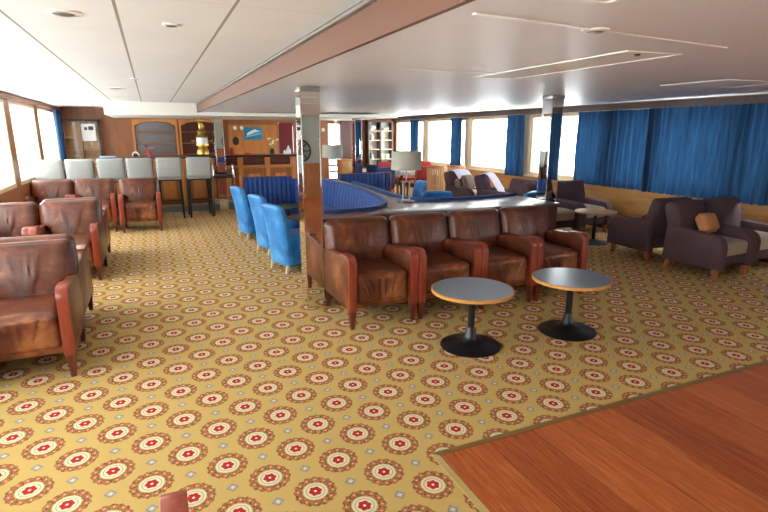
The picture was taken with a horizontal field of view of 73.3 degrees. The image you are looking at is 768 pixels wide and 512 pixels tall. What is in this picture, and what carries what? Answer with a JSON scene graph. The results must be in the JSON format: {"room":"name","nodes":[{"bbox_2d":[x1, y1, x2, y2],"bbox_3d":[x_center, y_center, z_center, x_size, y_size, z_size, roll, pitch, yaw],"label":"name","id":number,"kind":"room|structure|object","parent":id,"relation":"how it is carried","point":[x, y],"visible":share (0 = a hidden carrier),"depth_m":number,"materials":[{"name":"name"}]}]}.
{"room":"ship interior","nodes":[
{"label":"ship interior","id":0,"kind":"room"},
{"bbox_2d":[0,98,43,202],"bbox_3d":[-4.095,-0.438,4.220,0.100,2.280,19.000,-6,15,-23],"label":"wall","id":1,"kind":"structure","parent":0,"point":[17,194],"depth_m":8.15,"materials":[{"name":"brown wood"}]},
{"bbox_2d":[0,98,16,193],"bbox_3d":[-5.426,-1.518,7.066,0.110,1.350,2.000,-6,15,-23],"label":"window","id":2,"kind":"structure","parent":1,"relation":"in","point":[11,184],"depth_m":7.90,"materials":[{"name":"white glass"}]},
{"bbox_2d":[7,99,40,185],"bbox_3d":[-6.354,-2.010,9.112,0.110,1.350,2.000,-6,15,-23],"label":"window","id":3,"kind":"structure","parent":1,"relation":"in","point":[30,109],"depth_m":9.81,"materials":[{"name":"white glass"}]},
{"bbox_2d":[0,91,59,109],"bbox_3d":[-4.016,-1.513,3.997,0.069,0.075,19.000,-6,15,-23],"label":"trim","id":4,"kind":"structure","parent":1,"relation":"attached to","point":[2,94],"depth_m":9.00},
{"bbox_2d":[36,106,59,159],"bbox_3d":[-7.282,-2.502,11.158,0.110,1.350,2.000,-6,15,-23],"label":"window","id":5,"kind":"structure","parent":1,"relation":"in","point":[49,111],"depth_m":11.92,"materials":[{"name":"white glass"}]},
{"bbox_2d":[52,109,65,168],"bbox_3d":[-7.417,-2.652,11.820,0.080,1.346,0.674,-6,15,-23],"label":"curtain","id":6,"kind":"object","parent":1,"relation":"hanging from","point":[56,113],"visible":0.81,"depth_m":11.70,"materials":[{"name":"fabric"}]},
{"bbox_2d":[0,0,364,107],"bbox_3d":[-2.745,-1.724,4.523,3.050,0.080,19.200,-6,15,-23],"label":"ceiling","id":7,"kind":"structure","parent":0,"point":[57,61],"depth_m":3.44,"materials":[{"name":"paint"}]},
{"bbox_2d":[43,9,82,16],"bbox_3d":[-1.602,-1.211,2.579,0.170,0.011,0.170,-6,15,-23],"label":"ceiling light","id":8,"kind":"object","parent":7,"relation":"attached to","point":[56,12],"visible":1,"depth_m":2.55,"materials":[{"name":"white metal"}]},
{"bbox_2d":[60,107,339,178],"bbox_3d":[-4.467,-2.846,14.196,7.500,2.300,0.120,-6,15,-23],"label":"wall","id":9,"kind":"structure","parent":0,"point":[117,134],"depth_m":14.11,"materials":[{"name":"brown wood"}]},
{"bbox_2d":[243,127,262,139],"bbox_3d":[-3.641,-3.408,14.352,0.500,0.340,0.026,-6,15,-23],"label":"picture","id":10,"kind":"object","parent":9,"relation":"attached to","point":[250,133],"visible":1,"depth_m":14.34,"materials":[{"name":"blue paper"}]},
{"bbox_2d":[278,123,292,153],"bbox_3d":[-2.810,-2.842,14.920,0.400,1.945,0.090,-6,15,-23],"label":"door","id":11,"kind":"structure","parent":9,"relation":"in","point":[285,130],"depth_m":14.78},
{"bbox_2d":[340,121,350,158],"bbox_3d":[-1.144,-3.039,15.577,0.300,2.030,0.059,-6,15,-23],"label":"trim","id":12,"kind":"structure","parent":9,"relation":"attached to","point":[345,125],"depth_m":15.43,"materials":[{"name":"wood"}]},
{"bbox_2d":[103,101,397,120],"bbox_3d":[-3.217,-3.513,12.675,6.280,0.249,3.350,-6,15,-23],"label":"soffit","id":13,"kind":"structure","parent":0,"point":[114,109],"depth_m":10.65,"materials":[{"name":"white paint"}]},
{"bbox_2d":[336,118,394,172],"bbox_3d":[-0.533,-3.483,16.849,2.100,2.300,0.100,-6,15,-23],"label":"wall","id":14,"kind":"structure","parent":0,"point":[388,119],"depth_m":16.70,"materials":[{"name":"brown wood"}]},
{"bbox_2d":[0,184,767,511],"bbox_3d":[0.070,0.172,6.761,9.600,0.106,20.100,-6,15,-23],"label":"floor","id":15,"kind":"structure","parent":0,"point":[204,369],"depth_m":3.41,"materials":[{"name":"carpet"}]},
{"bbox_2d":[0,202,40,237],"bbox_3d":[-4.383,-0.137,5.960,0.670,0.882,0.784,-6,15,-23],"label":"leather armchair","id":16,"kind":"object","parent":15,"relation":"on","point":[16,218],"visible":0.3,"depth_m":6.10,"materials":[{"name":"brown leather"}]},
{"bbox_2d":[0,239,85,376],"bbox_3d":[-2.642,0.383,3.794,0.670,0.882,0.784,-6,15,-24],"label":"leather armchair","id":17,"kind":"object","parent":15,"relation":"on","point":[42,310],"visible":1,"depth_m":3.76,"materials":[{"name":"brown leather"}]},
{"bbox_2d":[0,294,61,356],"bbox_3d":[-2.615,0.479,3.757,0.516,0.292,0.629,-6,15,-24],"label":"seat cushion","id":18,"kind":"object","parent":17,"relation":"on","point":[30,324],"depth_m":3.56,"materials":[{"name":"brown leather"}]},
{"bbox_2d":[0,234,93,324],"bbox_3d":[-3.004,0.206,4.532,0.670,0.882,0.784,-6,15,-23],"label":"leather armchair","id":19,"kind":"object","parent":15,"relation":"on","point":[81,251],"visible":0.16,"depth_m":4.50,"materials":[{"name":"brown leather"}]},
{"bbox_2d":[23,179,74,205],"bbox_3d":[-5.744,-0.853,8.936,0.670,0.882,0.784,-6,15,-23],"label":"leather armchair","id":20,"kind":"object","parent":15,"relation":"on","point":[40,190],"visible":0.41,"depth_m":9.01,"materials":[{"name":"brown leather"}]},
{"bbox_2d":[32,159,65,179],"bbox_3d":[-6.174,-1.199,9.664,0.484,1.215,0.544,-6,15,-23],"label":"bar stool","id":21,"kind":"object","parent":15,"relation":"on","point":[54,169],"visible":0.5,"depth_m":9.35,"materials":[{"name":"white leather"}]},
{"bbox_2d":[29,199,107,279],"bbox_3d":[-3.762,-0.196,6.205,0.670,0.882,0.784,-6,15,-22],"label":"leather armchair","id":22,"kind":"object","parent":15,"relation":"on","point":[82,220],"visible":0.58,"depth_m":6.25,"materials":[{"name":"brown leather"}]},
{"bbox_2d":[69,233,93,261],"bbox_3d":[-3.739,-0.100,6.169,0.516,0.292,0.623,-6,15,-22],"label":"seat cushion","id":23,"kind":"object","parent":22,"relation":"on","point":[80,238],"depth_m":6.00,"materials":[{"name":"brown leather"}]},
{"bbox_2d":[42,197,110,252],"bbox_3d":[-4.110,-0.375,6.948,0.670,0.882,0.784,-6,15,-23],"label":"leather armchair","id":24,"kind":"object","parent":15,"relation":"on","point":[104,209],"visible":0.1,"depth_m":6.94,"materials":[{"name":"brown leather"}]},
{"bbox_2d":[64,159,96,188],"bbox_3d":[-5.730,-1.244,9.854,0.484,1.215,0.544,-6,15,-23],"label":"bar stool","id":25,"kind":"object","parent":15,"relation":"on","point":[75,169],"visible":0.56,"depth_m":9.54,"materials":[{"name":"white leather"}]},
{"bbox_2d":[61,119,103,177],"bbox_3d":[-7.369,-2.338,12.725,0.840,2.000,0.352,-6,15,-23],"label":"tall cabinet","id":26,"kind":"object","parent":15,"relation":"on","point":[76,148],"visible":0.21,"depth_m":12.69,"materials":[{"name":"brown wood"}]},
{"bbox_2d":[80,124,96,140],"bbox_3d":[-7.145,-2.989,12.481,0.300,0.400,0.006,-6,15,-23],"label":"notice sheet","id":27,"kind":"object","parent":26,"relation":"attached to","point":[88,131],"visible":1,"depth_m":12.48,"materials":[{"name":"white paper"}]},
{"bbox_2d":[70,178,119,231],"bbox_3d":[-5.114,-0.910,9.174,0.670,0.882,0.784,-6,15,-23],"label":"leather armchair","id":28,"kind":"object","parent":15,"relation":"on","point":[105,189],"visible":0.53,"depth_m":9.22,"materials":[{"name":"brown leather"}]},
{"bbox_2d":[101,201,112,219],"bbox_3d":[-5.090,-0.814,9.139,0.516,0.292,0.623,-6,15,-23],"label":"seat cushion","id":29,"kind":"object","parent":28,"relation":"on","point":[109,204],"depth_m":8.97,"materials":[{"name":"brown leather"}]},
{"bbox_2d":[95,158,125,202],"bbox_3d":[-5.259,-1.293,10.056,0.484,1.215,0.544,-6,15,-23],"label":"bar stool","id":30,"kind":"object","parent":15,"relation":"on","point":[114,168],"visible":0.6,"depth_m":9.74,"materials":[{"name":"white leather"}]},
{"bbox_2d":[125,158,153,177],"bbox_3d":[-4.798,-1.335,10.233,0.484,1.215,0.544,-6,15,-23],"label":"bar stool","id":31,"kind":"object","parent":15,"relation":"on","point":[135,167],"visible":0.66,"depth_m":9.91,"materials":[{"name":"white leather"}]},
{"bbox_2d":[118,178,162,232],"bbox_3d":[-4.362,-0.931,9.263,0.670,0.882,0.784,-6,15,-23],"label":"leather armchair","id":32,"kind":"object","parent":15,"relation":"on","point":[141,195],"visible":1,"depth_m":9.11,"materials":[{"name":"brown leather"}]},
{"bbox_2d":[124,200,157,219],"bbox_3d":[-4.336,-0.835,9.226,0.516,0.292,0.629,-6,15,-23],"label":"seat cushion","id":33,"kind":"object","parent":32,"relation":"on","point":[133,209],"depth_m":8.99,"materials":[{"name":"brown leather"}]},
{"bbox_2d":[131,119,179,155],"bbox_3d":[-5.876,-2.518,13.432,1.060,2.020,0.278,-6,15,-23],"label":"bar shelf","id":34,"kind":"object","parent":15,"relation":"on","point":[161,135],"visible":0.6,"depth_m":13.37,"materials":[{"name":"orange wood"}]},
{"bbox_2d":[155,157,185,217],"bbox_3d":[-4.310,-1.381,10.421,0.484,1.215,0.544,-6,15,-22],"label":"bar stool","id":35,"kind":"object","parent":15,"relation":"on","point":[167,169],"visible":0.97,"depth_m":10.15,"materials":[{"name":"white leather"}]},
{"bbox_2d":[160,489,188,511],"bbox_3d":[-0.760,1.015,1.164,0.670,0.882,0.784,-6,15,-23],"label":"leather armchair","id":36,"kind":"object","parent":15,"relation":"on","point":[177,501],"visible":1,"depth_m":1.49,"materials":[{"name":"brown leather"}]},
{"bbox_2d":[177,119,214,154],"bbox_3d":[-4.892,-2.619,13.854,1.030,2.020,0.278,-6,15,-23],"label":"bar shelf","id":37,"kind":"object","parent":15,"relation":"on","point":[187,128],"visible":0.36,"depth_m":13.74,"materials":[{"name":"orange wood"}]},
{"bbox_2d":[98,153,297,212],"bbox_3d":[-3.904,-1.636,11.516,4.200,1.200,0.660,-6,15,-23],"label":"bar counter","id":38,"kind":"object","parent":15,"relation":"on","point":[252,165],"depth_m":11.44,"materials":[{"name":"brown wood"}]},
{"bbox_2d":[98,153,296,159],"bbox_3d":[-3.912,-2.202,11.399,4.200,0.045,0.620,-6,15,-23],"label":"countertop","id":39,"kind":"structure","parent":38,"relation":"on","point":[292,154],"depth_m":11.29,"materials":[{"name":"brown wood"}]},
{"bbox_2d":[192,118,212,155],"bbox_3d":[-3.957,-2.589,11.207,0.389,0.798,0.260,1,14,6],"label":"lantern","id":40,"kind":"object","parent":38,"relation":"on","point":[202,140],"visible":1,"depth_m":11.15,"materials":[{"name":"gold metal"}]},
{"bbox_2d":[185,157,213,217],"bbox_3d":[-3.810,-1.432,10.635,0.484,1.215,0.544,-6,15,-24],"label":"bar stool","id":41,"kind":"object","parent":15,"relation":"on","point":[197,168],"visible":1,"depth_m":10.40,"materials":[{"name":"white leather"}]},
{"bbox_2d":[212,116,228,211],"bbox_3d":[-3.539,-1.985,11.193,0.192,2.029,0.192,-6,15,-23],"label":"pillar","id":42,"kind":"structure","parent":15,"relation":"on","point":[217,120],"depth_m":11.09,"materials":[{"name":"white"}]},
{"bbox_2d":[211,164,235,215],"bbox_3d":[-3.385,-1.406,10.896,0.488,1.044,0.368,-6,15,-23],"label":"stool","id":43,"kind":"object","parent":15,"relation":"on","point":[213,175],"visible":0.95,"depth_m":10.76,"materials":[{"name":"metal"}]},
{"bbox_2d":[230,186,255,239],"bbox_3d":[-2.175,-0.743,8.548,0.605,0.850,0.470,-9,16,-34],"label":"chair","id":44,"kind":"object","parent":15,"relation":"on","point":[245,219],"visible":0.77,"depth_m":8.33,"materials":[{"name":"blue fabric"}]},
{"bbox_2d":[248,194,298,255],"bbox_3d":[-1.596,-0.483,7.466,0.605,0.850,0.470,-10,17,-36],"label":"chair","id":45,"kind":"object","parent":15,"relation":"on","point":[255,201],"visible":0.58,"depth_m":7.30,"materials":[{"name":"blue fabric"}]},
{"bbox_2d":[261,203,300,273],"bbox_3d":[-1.180,-0.257,6.526,0.605,0.850,0.470,-11,17,-38],"label":"chair","id":46,"kind":"object","parent":15,"relation":"on","point":[284,242],"visible":0.86,"depth_m":6.32,"materials":[{"name":"blue fabric"}]},
{"bbox_2d":[274,203,298,215],"bbox_3d":[-1.521,-0.526,8.266,0.600,0.560,0.600,-6,15,-23],"label":"round table","id":47,"kind":"object","parent":15,"relation":"on","point":[286,206],"visible":0.24,"depth_m":8.21,"materials":[{"name":"black plastic"}]},
{"bbox_2d":[294,86,324,308],"bbox_3d":[-0.708,-0.525,4.971,0.192,2.099,0.192,-6,15,-23],"label":"pillar","id":48,"kind":"structure","parent":15,"relation":"on","point":[307,100],"depth_m":4.88,"materials":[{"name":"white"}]},
{"bbox_2d":[240,175,386,227],"bbox_3d":[-1.024,-0.574,7.655,1.472,0.938,4.105,-6,15,-23],"label":"banquette","id":49,"kind":"object","parent":15,"relation":"on","point":[337,197],"visible":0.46,"depth_m":9.01,"materials":[{"name":"blue fabric"}]},
{"bbox_2d":[336,159,352,177],"bbox_3d":[-1.059,-2.093,13.845,0.360,1.000,0.355,-6,15,-23],"label":"base cabinet","id":50,"kind":"object","parent":15,"relation":"on","point":[344,166],"visible":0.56,"depth_m":13.64,"materials":[{"name":"orange wood"}]},
{"bbox_2d":[352,118,361,172],"bbox_3d":[-0.667,-2.403,12.934,0.192,2.029,0.192,-6,15,-23],"label":"pillar","id":51,"kind":"structure","parent":15,"relation":"on","point":[356,122],"depth_m":12.78,"materials":[{"name":"white"}]},
{"bbox_2d":[323,216,418,329],"bbox_3d":[-0.151,0.116,4.905,0.670,0.882,0.784,-6,15,-23],"label":"leather armchair","id":52,"kind":"object","parent":15,"relation":"on","point":[362,269],"visible":1,"depth_m":4.75,"materials":[{"name":"brown leather"}]},
{"bbox_2d":[356,258,406,303],"bbox_3d":[-0.125,0.213,4.867,0.516,0.292,0.629,-6,15,-23],"label":"seat cushion","id":53,"kind":"object","parent":52,"relation":"on","point":[378,280],"depth_m":4.64,"materials":[{"name":"brown leather"}]},
{"bbox_2d":[365,121,392,172],"bbox_3d":[-0.165,-3.346,16.813,0.860,2.050,0.300,-6,15,-23],"label":"bookcase","id":54,"kind":"object","parent":15,"relation":"on","point":[382,143],"visible":0.7,"depth_m":16.77,"materials":[{"name":"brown wood"}]},
{"bbox_2d":[374,167,394,191],"bbox_3d":[-0.107,-1.722,12.542,0.650,0.887,0.601,-8,16,-31],"label":"chair","id":55,"kind":"object","parent":15,"relation":"on","point":[379,169],"visible":0.25,"depth_m":12.28,"materials":[{"name":"fabric"}]},
{"bbox_2d":[406,166,429,195],"bbox_3d":[0.842,-1.809,12.902,0.420,0.889,0.469,-8,15,-29],"label":"dining chair","id":56,"kind":"object","parent":15,"relation":"on","point":[419,174],"visible":0.4,"depth_m":12.68,"materials":[{"name":"red fabric"}]},
{"bbox_2d":[412,180,426,197],"bbox_3d":[0.437,-0.930,9.328,0.605,0.850,0.470,-3,14,-13],"label":"chair","id":57,"kind":"object","parent":15,"relation":"on","point":[420,186],"visible":0.3,"depth_m":9.23,"materials":[{"name":"blue fabric"}]},
{"bbox_2d":[338,172,515,200],"bbox_3d":[0.388,-0.769,8.469,1.598,0.938,3.712,-6,15,-23],"label":"banquette","id":58,"kind":"object","parent":15,"relation":"on","point":[378,181],"visible":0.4,"depth_m":9.79,"materials":[{"name":"blue fabric"}]},
{"bbox_2d":[387,212,481,318],"bbox_3d":[0.468,0.052,5.170,0.670,0.882,0.784,-6,15,-23],"label":"leather armchair","id":59,"kind":"object","parent":15,"relation":"on","point":[441,257],"visible":0.59,"depth_m":5.16,"materials":[{"name":"leather"}]},
{"bbox_2d":[426,252,469,294],"bbox_3d":[0.493,0.148,5.135,0.516,0.292,0.624,-6,15,-23],"label":"seat cushion","id":60,"kind":"object","parent":59,"relation":"on","point":[440,265],"depth_m":4.90,"materials":[{"name":"brown leather"}]},
{"bbox_2d":[421,191,451,197],"bbox_3d":[0.775,-0.616,8.021,0.470,0.850,0.605,-1,14,-4],"label":"chair","id":61,"kind":"object","parent":15,"relation":"on","point":[426,194],"visible":0.18,"depth_m":7.65,"materials":[{"name":"blue fabric"}]},
{"bbox_2d":[427,166,446,190],"bbox_3d":[1.298,-1.741,12.613,0.497,0.892,0.438,-6,15,-23],"label":"cabinet","id":62,"kind":"object","parent":15,"relation":"on","point":[432,185],"visible":0.69,"depth_m":12.43,"materials":[{"name":"wood"}]},
{"bbox_2d":[323,179,559,298],"bbox_3d":[-0.128,-0.571,7.833,3.080,0.850,4.425,-6,15,-23],"label":"countertop","id":63,"kind":"structure","parent":15,"relation":"on","point":[393,207],"depth_m":6.22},
{"bbox_2d":[322,145,342,179],"bbox_3d":[-0.934,-1.709,9.417,0.376,0.622,0.376,-6,15,-23],"label":"table lamp","id":64,"kind":"object","parent":63,"relation":"on","point":[328,151],"visible":1,"depth_m":9.23,"materials":[{"name":"fabric"}]},
{"bbox_2d":[391,151,421,202],"bbox_3d":[0.275,-0.975,6.364,0.376,0.622,0.376,-6,15,-23],"label":"table lamp","id":65,"kind":"object","parent":63,"relation":"on","point":[406,161],"visible":1,"depth_m":6.18,"materials":[{"name":"fabric"}]},
{"bbox_2d":[431,454,489,511],"bbox_3d":[1.490,1.718,0.107,0.036,0.008,6.054,-6,15,-23],"label":"trim","id":66,"kind":"structure","parent":15,"relation":"on","point":[481,507],"depth_m":2.55,"materials":[{"name":"gold metal"}]},
{"bbox_2d":[444,171,476,196],"bbox_3d":[1.812,-1.445,11.461,0.813,0.854,0.710,13,19,43],"label":"chair","id":67,"kind":"object","parent":15,"relation":"on","point":[450,177],"visible":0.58,"depth_m":11.28,"materials":[{"name":"fabric"}]},
{"bbox_2d":[461,174,474,188],"bbox_3d":[1.837,-1.615,11.258,0.216,0.305,0.380,13,19,43],"label":"cushion","id":68,"kind":"object","parent":67,"relation":"on","point":[467,180],"visible":0.83,"depth_m":11.16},
{"bbox_2d":[431,277,514,357],"bbox_3d":[0.706,0.494,4.170,0.654,0.490,0.654,-6,15,-23],"label":"round table","id":69,"kind":"object","parent":15,"relation":"on","point":[471,291],"visible":1,"depth_m":4.12,"materials":[{"name":"grey laminate"}]},
{"bbox_2d":[474,174,507,195],"bbox_3d":[2.308,-1.248,10.639,0.813,0.854,0.710,7,15,25],"label":"chair","id":70,"kind":"object","parent":15,"relation":"on","point":[482,182],"visible":0.34,"depth_m":10.44,"materials":[{"name":"fabric"}]},
{"bbox_2d":[479,172,504,191],"bbox_3d":[2.224,-1.519,10.616,0.494,0.400,0.540,7,15,25],"label":"throw","id":71,"kind":"object","parent":70,"relation":"on","point":[492,176],"visible":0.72,"depth_m":10.59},
{"bbox_2d":[445,208,537,308],"bbox_3d":[1.087,-0.011,5.436,0.670,0.882,0.784,-6,15,-23],"label":"leather armchair","id":72,"kind":"object","parent":15,"relation":"on","point":[511,260],"visible":0.61,"depth_m":5.31,"materials":[{"name":"leather"}]},
{"bbox_2d":[487,246,526,283],"bbox_3d":[1.113,0.085,5.398,0.516,0.292,0.629,-6,15,-23],"label":"seat cushion","id":73,"kind":"object","parent":72,"relation":"on","point":[505,264],"depth_m":5.17,"materials":[{"name":"brown leather"}]},
{"bbox_2d":[508,178,536,195],"bbox_3d":[2.340,-0.966,9.467,0.813,0.854,0.710,-9,16,-33],"label":"chair","id":74,"kind":"object","parent":15,"relation":"on","point":[516,184],"visible":0.21,"depth_m":9.56,"materials":[{"name":"fabric"}]},
{"bbox_2d":[498,205,588,300],"bbox_3d":[1.702,-0.075,5.699,0.670,0.882,0.784,-6,15,-23],"label":"leather armchair","id":75,"kind":"object","parent":15,"relation":"on","point":[556,248],"visible":0.51,"depth_m":5.67,"materials":[{"name":"leather"}]},
{"bbox_2d":[543,241,577,268],"bbox_3d":[1.727,0.021,5.665,0.516,0.292,0.623,-6,15,-23],"label":"seat cushion","id":76,"kind":"object","parent":75,"relation":"on","point":[556,254],"depth_m":5.43,"materials":[{"name":"brown leather"}]},
{"bbox_2d":[536,95,564,201],"bbox_3d":[2.122,-0.964,6.699,0.192,2.144,0.192,-6,15,-23],"label":"pillar","id":77,"kind":"structure","parent":15,"relation":"on","point":[553,105],"depth_m":6.54,"materials":[{"name":"white"}]},
{"bbox_2d":[522,182,581,230],"bbox_3d":[2.809,-0.795,8.756,0.710,0.854,0.813,-6,15,-23],"label":"chair","id":78,"kind":"object","parent":15,"relation":"on","point":[567,217],"visible":0.23,"depth_m":8.55,"materials":[{"name":"fabric"}]},
{"bbox_2d":[556,207,574,221],"bbox_3d":[2.840,-0.723,8.701,0.446,0.190,0.600,-6,15,-23],"label":"seat cushion","id":79,"kind":"object","parent":78,"relation":"on","point":[564,214],"depth_m":8.47,"materials":[{"name":"fabric"}]},
{"bbox_2d":[532,268,612,341],"bbox_3d":[1.608,0.419,4.483,0.654,0.490,0.654,-6,15,-23],"label":"round table","id":80,"kind":"object","parent":15,"relation":"on","point":[569,279],"visible":1,"depth_m":4.43,"materials":[{"name":"grey laminate"}]},
{"bbox_2d":[557,180,612,231],"bbox_3d":[3.462,-0.878,9.100,0.710,0.854,0.813,-6,15,-23],"label":"chair","id":81,"kind":"object","parent":15,"relation":"on","point":[573,191],"visible":0.39,"depth_m":9.13,"materials":[{"name":"fabric"}]},
{"bbox_2d":[583,203,604,217],"bbox_3d":[3.493,-0.805,9.045,0.446,0.190,0.600,-6,15,-23],"label":"seat cushion","id":82,"kind":"object","parent":81,"relation":"on","point":[587,205],"depth_m":8.88,"materials":[{"name":"fabric"}]},
{"bbox_2d":[575,208,617,244],"bbox_3d":[3.306,-0.460,8.110,0.620,0.505,0.620,-6,15,-23],"label":"round table","id":83,"kind":"object","parent":15,"relation":"on","point":[596,212],"visible":0.88,"depth_m":8.06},
{"bbox_2d":[431,360,767,455],"bbox_3d":[2.719,0.823,3.831,5.374,0.008,0.036,-6,15,-23],"label":"trim","id":84,"kind":"structure","parent":15,"relation":"on","point":[546,423],"depth_m":3.21,"materials":[{"name":"brown metal"}]},
{"bbox_2d":[607,197,692,261],"bbox_3d":[3.723,-0.431,7.242,0.710,0.854,0.813,-5,14,-19],"label":"chair","id":85,"kind":"object","parent":15,"relation":"on","point":[645,233],"visible":0.77,"depth_m":6.97,"materials":[{"name":"fabric"}]},
{"bbox_2d":[662,199,756,280],"bbox_3d":[3.993,-0.225,6.383,0.710,0.854,0.813,-7,15,-26],"label":"chair","id":86,"kind":"object","parent":15,"relation":"on","point":[684,242],"visible":0.95,"depth_m":6.23,"materials":[{"name":"fabric"}]},
{"bbox_2d":[695,212,719,232],"bbox_3d":[3.999,-0.412,6.379,0.300,0.230,0.207,-7,15,-27],"label":"cushion","id":87,"kind":"object","parent":86,"relation":"on","point":[708,222],"visible":0.91,"depth_m":6.31,"materials":[{"name":"fabric"}]},
{"bbox_2d":[720,235,747,256],"bbox_3d":[4.027,-0.153,6.330,0.446,0.190,0.600,-7,15,-26],"label":"seat cushion","id":88,"kind":"object","parent":86,"relation":"on","point":[737,245],"depth_m":6.12,"materials":[{"name":"fabric"}]},
{"bbox_2d":[703,196,767,272],"bbox_3d":[4.642,-0.305,6.715,0.710,0.854,0.813,-6,15,-23],"label":"chair","id":89,"kind":"object","parent":15,"relation":"on","point":[727,210],"visible":0.47,"depth_m":6.76,"materials":[{"name":"fabric"}]},
{"bbox_2d":[754,230,767,249],"bbox_3d":[4.673,-0.233,6.660,0.446,0.190,0.600,-6,15,-23],"label":"seat cushion","id":90,"kind":"object","parent":89,"relation":"on","point":[763,234],"depth_m":6.37,"materials":[{"name":"fabric"}]},
{"bbox_2d":[201,0,767,116],"bbox_3d":[1.465,-2.193,6.825,6.550,0.285,20.100,-6,15,-23],"label":"ceiling","id":91,"kind":"structure","parent":0,"point":[365,79],"depth_m":3.04,"materials":[{"name":"paint"}]},
{"bbox_2d":[195,0,377,104],"bbox_3d":[-0.697,-1.433,3.639,0.049,0.013,15.650,-6,15,-23],"label":"trim","id":92,"kind":"structure","parent":91,"relation":"attached to","point":[366,3],"depth_m":3.00,"materials":[{"name":"metal"}]},
{"bbox_2d":[196,0,474,111],"bbox_3d":[-0.686,-1.357,3.662,0.024,0.143,15.650,-6,15,-23],"label":"ceiling beam","id":93,"kind":"structure","parent":91,"relation":"attached to","point":[380,19],"depth_m":2.53,"materials":[{"name":"brown laminate"}]},
{"bbox_2d":[473,50,681,78],"bbox_3d":[1.161,-1.240,3.404,0.410,0.012,1.450,-7,15,-23],"label":"access panel","id":94,"kind":"object","parent":91,"relation":"attached to","point":[628,56],"visible":1,"depth_m":3.21,"materials":[{"name":"white metal"}]},
{"bbox_2d":[565,0,622,4],"bbox_3d":[0.682,-0.768,1.502,0.170,0.007,0.250,-7,15,-23],"label":"access panel","id":95,"kind":"object","parent":91,"relation":"attached to","point":[602,2],"visible":1,"depth_m":1.60,"materials":[{"name":"white metal"}]},
{"bbox_2d":[581,27,609,33],"bbox_3d":[0.862,-0.916,2.104,0.110,0.011,0.110,-6,15,-23],"label":"ceiling speaker","id":96,"kind":"object","parent":91,"relation":"attached to","point":[597,30],"visible":1,"depth_m":2.08,"materials":[{"name":"white plastic"}]},
{"bbox_2d":[472,12,727,48],"bbox_3d":[1.023,-0.943,2.193,1.687,0.017,0.021,-9,16,-31],"label":"strip","id":97,"kind":"object","parent":91,"relation":"attached to","point":[475,13],"visible":1,"depth_m":2.04,"materials":[{"name":"white metal"}]},
{"bbox_2d":[660,79,767,87],"bbox_3d":[3.285,-1.648,4.943,1.000,0.007,0.650,-7,15,-23],"label":"access panel","id":98,"kind":"object","parent":91,"relation":"attached to","point":[725,83],"visible":1,"depth_m":4.94,"materials":[{"name":"white metal"}]},
{"bbox_2d":[395,94,767,222],"bbox_3d":[4.416,-1.382,8.358,0.100,2.182,19.900,-6,15,-23],"label":"wall","id":99,"kind":"structure","parent":0,"point":[627,202],"depth_m":8.89,"materials":[{"name":"brown wood"}]},
{"bbox_2d":[396,119,423,160],"bbox_3d":[0.836,-3.609,16.175,0.110,1.260,1.950,-6,15,-23],"label":"window","id":100,"kind":"structure","parent":99,"relation":"in","point":[422,120],"depth_m":16.88,"materials":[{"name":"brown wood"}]},
{"bbox_2d":[410,120,418,150],"bbox_3d":[0.920,-3.416,15.438,0.069,1.281,0.536,-6,15,-23],"label":"curtain","id":101,"kind":"object","parent":99,"relation":"hanging from","point":[414,124],"visible":0.66,"depth_m":15.44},
{"bbox_2d":[427,117,466,165],"bbox_3d":[1.733,-3.134,14.195,0.110,1.260,2.100,-6,15,-23],"label":"window","id":102,"kind":"structure","parent":99,"relation":"in","point":[429,121],"depth_m":14.93,"materials":[{"name":"brown wood"}]},
{"bbox_2d":[450,118,461,167],"bbox_3d":[1.868,-2.914,13.347,0.069,1.281,0.564,-6,15,-23],"label":"curtain","id":103,"kind":"object","parent":99,"relation":"hanging from","point":[456,123],"visible":0.94,"depth_m":13.34,"materials":[{"name":"fabric"}]},
{"bbox_2d":[465,117,470,167],"bbox_3d":[2.145,-2.882,13.150,0.013,1.260,0.200,-6,15,-23],"label":"trim","id":104,"kind":"structure","parent":99,"relation":"attached to","point":[468,126],"depth_m":13.14,"materials":[{"name":"brown wood"}]},
{"bbox_2d":[470,116,507,171],"bbox_3d":[2.661,-2.642,12.149,0.110,1.260,2.100,-6,15,-23],"label":"window","id":105,"kind":"structure","parent":99,"relation":"in","point":[473,119],"depth_m":12.91,"materials":[{"name":"brown wood"}]},
{"bbox_2d":[504,115,524,176],"bbox_3d":[2.829,-2.397,11.229,0.069,1.296,0.647,-6,15,-23],"label":"curtain","id":106,"kind":"object","parent":99,"relation":"hanging from","point":[514,151],"visible":1,"depth_m":11.20,"materials":[{"name":"fabric"}]},
{"bbox_2d":[523,114,531,174],"bbox_3d":[3.072,-2.391,11.104,0.013,1.260,0.200,-6,15,-23],"label":"trim","id":107,"kind":"structure","parent":99,"relation":"attached to","point":[528,118],"depth_m":11.08,"materials":[{"name":"brown wood"}]},
{"bbox_2d":[528,112,578,179],"bbox_3d":[3.589,-2.150,10.103,0.110,1.260,2.100,-6,15,-23],"label":"window","id":108,"kind":"structure","parent":99,"relation":"in","point":[534,123],"depth_m":10.92,"materials":[{"name":"brown wood"}]},
{"bbox_2d":[391,94,767,120],"bbox_3d":[4.311,-2.365,8.074,0.129,0.107,19.900,-6,15,-23],"label":"trim","id":109,"kind":"structure","parent":99,"relation":"attached to","point":[753,99],"depth_m":8.61,"materials":[{"name":"wood"}]},
{"bbox_2d":[573,109,649,190],"bbox_3d":[3.922,-1.823,8.818,0.078,1.286,1.720,-6,15,-23],"label":"curtain","id":110,"kind":"object","parent":99,"relation":"hanging from","point":[610,145],"visible":0.91,"depth_m":8.85,"materials":[{"name":"fabric"}]},
{"bbox_2d":[641,103,767,205],"bbox_3d":[4.519,-1.463,7.322,0.078,1.286,1.915,-6,15,-23],"label":"curtain","id":111,"kind":"object","parent":99,"relation":"hanging from","point":[714,151],"visible":1,"depth_m":7.23,"materials":[{"name":"fabric"}]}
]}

